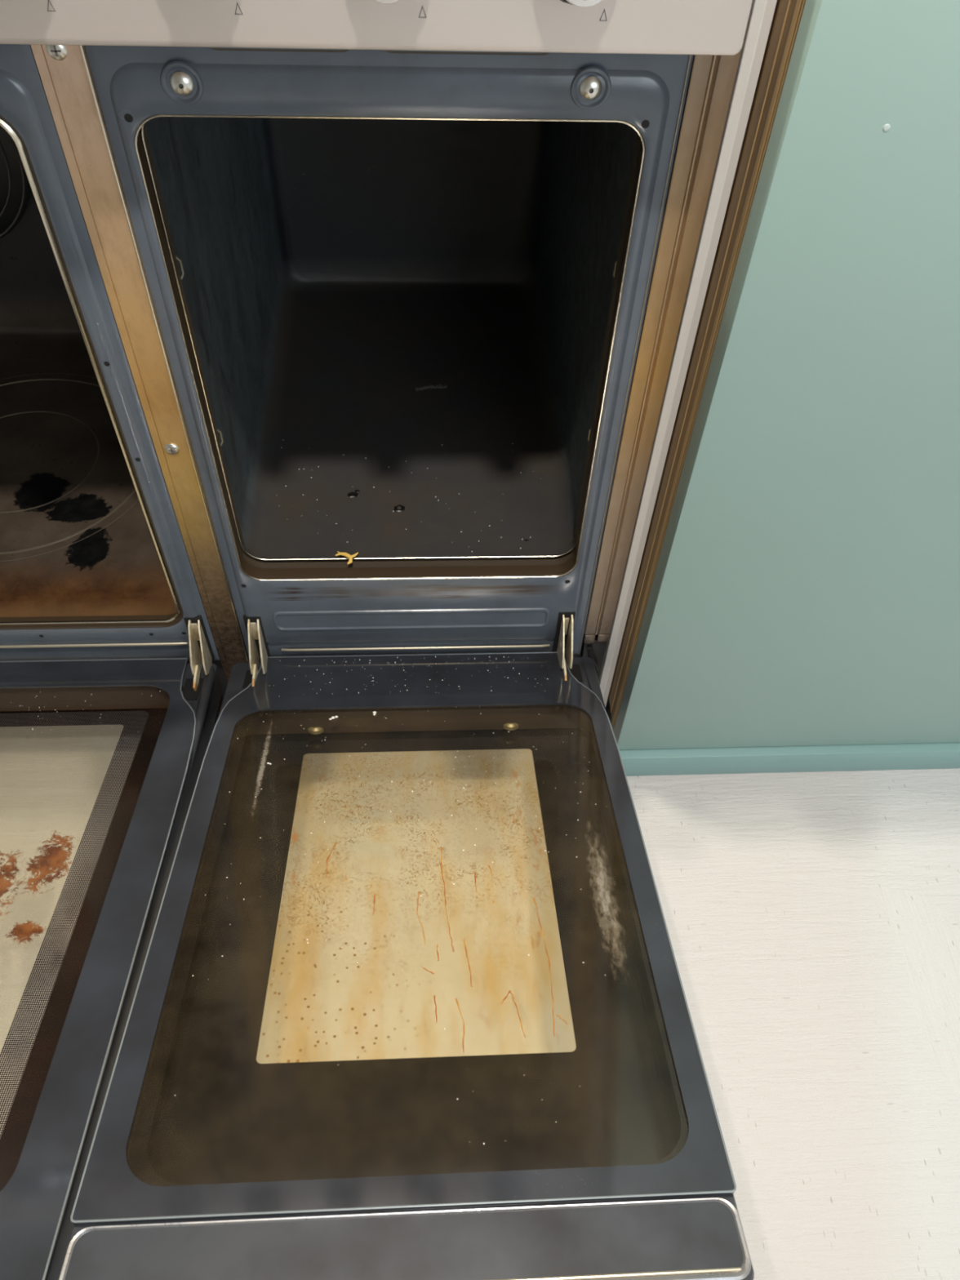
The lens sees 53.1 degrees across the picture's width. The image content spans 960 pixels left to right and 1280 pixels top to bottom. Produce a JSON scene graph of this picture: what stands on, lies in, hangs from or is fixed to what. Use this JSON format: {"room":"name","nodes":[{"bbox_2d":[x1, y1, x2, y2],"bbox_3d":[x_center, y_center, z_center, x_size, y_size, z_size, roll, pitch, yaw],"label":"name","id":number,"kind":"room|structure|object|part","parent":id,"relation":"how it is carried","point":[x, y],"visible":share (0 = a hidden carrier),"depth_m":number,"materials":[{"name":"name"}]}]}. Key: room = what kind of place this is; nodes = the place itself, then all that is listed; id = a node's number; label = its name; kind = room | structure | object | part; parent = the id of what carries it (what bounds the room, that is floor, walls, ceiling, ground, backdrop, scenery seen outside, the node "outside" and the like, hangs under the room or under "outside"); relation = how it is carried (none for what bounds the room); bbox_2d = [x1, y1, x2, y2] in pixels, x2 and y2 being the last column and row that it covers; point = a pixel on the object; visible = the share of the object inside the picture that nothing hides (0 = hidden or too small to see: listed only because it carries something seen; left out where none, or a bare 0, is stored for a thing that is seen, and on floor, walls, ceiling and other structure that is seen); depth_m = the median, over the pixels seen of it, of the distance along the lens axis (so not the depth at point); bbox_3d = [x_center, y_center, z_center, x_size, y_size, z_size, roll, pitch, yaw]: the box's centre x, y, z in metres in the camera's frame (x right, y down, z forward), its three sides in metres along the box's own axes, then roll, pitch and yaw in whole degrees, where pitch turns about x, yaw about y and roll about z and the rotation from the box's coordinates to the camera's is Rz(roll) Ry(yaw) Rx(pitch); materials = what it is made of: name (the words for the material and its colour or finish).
{"room":"kitchen","nodes":[
{"label":"kitchen","id":0,"kind":"room"},
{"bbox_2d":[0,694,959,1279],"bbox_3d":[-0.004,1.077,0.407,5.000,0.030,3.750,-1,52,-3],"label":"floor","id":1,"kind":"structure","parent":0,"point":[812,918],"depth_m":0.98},
{"bbox_2d":[0,0,754,1279],"bbox_3d":[-0.318,-0.144,0.757,0.936,0.885,1.223,-1,52,-3],"label":"range cooker","id":2,"kind":"object","parent":1,"relation":"on","point":[286,286],"visible":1,"depth_m":0.79,"materials":[{"name":"metal"}]},
{"bbox_3d":[-0.513,-0.167,0.774,0.490,0.616,0.017,-1,52,-3],"label":"frame","id":3,"kind":"part","parent":2,"relation":"part of","materials":[{"name":"metal"}]},
{"bbox_3d":[-0.255,-0.138,0.822,0.030,0.718,0.006,-1,52,-3],"label":"post","id":4,"kind":"part","parent":2,"relation":"part of","materials":[{"name":"metal"}]},
{"bbox_3d":[-0.290,0.040,0.982,0.002,0.014,0.026,-1,52,-3],"label":"hinge arm","id":5,"kind":"part","parent":2,"relation":"part of","materials":[{"name":"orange metal"}]},
{"bbox_3d":[-0.231,0.039,0.985,0.002,0.014,0.026,-1,52,-3],"label":"hinge arm","id":6,"kind":"part","parent":2,"relation":"part of","materials":[{"name":"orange metal"}]},
{"bbox_2d":[335,551,358,564],"bbox_3d":[-0.130,-0.081,0.935,0.023,0.007,0.014,-1,52,-3],"label":"peel","id":7,"kind":"object","parent":2,"relation":"on","point":[349,557],"visible":1,"depth_m":0.93,"materials":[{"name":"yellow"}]},
{"bbox_3d":[-0.316,-0.371,0.468,0.920,0.124,0.055,-1,52,-3],"label":"control panel","id":8,"kind":"part","parent":2,"relation":"part of","materials":[{"name":"silver metal"}]},
{"bbox_3d":[-0.045,-0.330,0.465,0.043,0.043,0.037,-1,52,-3],"label":"knob","id":9,"kind":"part","parent":2,"relation":"part of","materials":[{"name":"white plastic"}]},
{"bbox_3d":[-0.060,-0.174,0.797,0.357,0.616,0.017,-1,52,-3],"label":"frame","id":10,"kind":"part","parent":2,"relation":"part of","materials":[{"name":"metal"}]},
{"bbox_3d":[-0.332,0.040,1.081,0.936,0.108,0.018,-1,52,-3],"label":"kick panel","id":11,"kind":"part","parent":2,"relation":"part of","materials":[{"name":"black metal"}]},
{"bbox_3d":[-0.069,-0.021,0.980,0.281,0.030,0.002,-1,52,-3],"label":"embossed panel","id":12,"kind":"part","parent":2,"relation":"part of","materials":[{"name":"metal"}]},
{"bbox_3d":[0.088,0.034,1.002,0.002,0.014,0.026,-1,52,-3],"label":"hinge arm","id":13,"kind":"part","parent":2,"relation":"part of","materials":[{"name":"silver metal"}]},
{"bbox_3d":[0.051,-0.332,0.470,0.043,0.043,0.037,-1,52,-3],"label":"knob","id":14,"kind":"part","parent":2,"relation":"part of","materials":[{"name":"white plastic"}]},
{"bbox_3d":[0.134,-0.185,0.789,0.028,0.583,0.006,-1,52,-3],"label":"trim","id":15,"kind":"part","parent":2,"relation":"part of","materials":[{"name":"metal"}]},
{"bbox_2d":[598,0,959,776],"bbox_3d":[0.666,-0.404,0.968,1.058,0.930,0.680,-1,52,-3],"label":"base cabinet","id":16,"kind":"object","parent":1,"relation":"on","point":[795,604],"depth_m":0.73,"materials":[{"name":"green laminate"}]},
{"bbox_3d":[0.155,-0.184,0.797,0.012,0.900,0.016,-1,52,-3],"label":"filler strip","id":17,"kind":"part","parent":16,"relation":"part of","materials":[{"name":"wood"}]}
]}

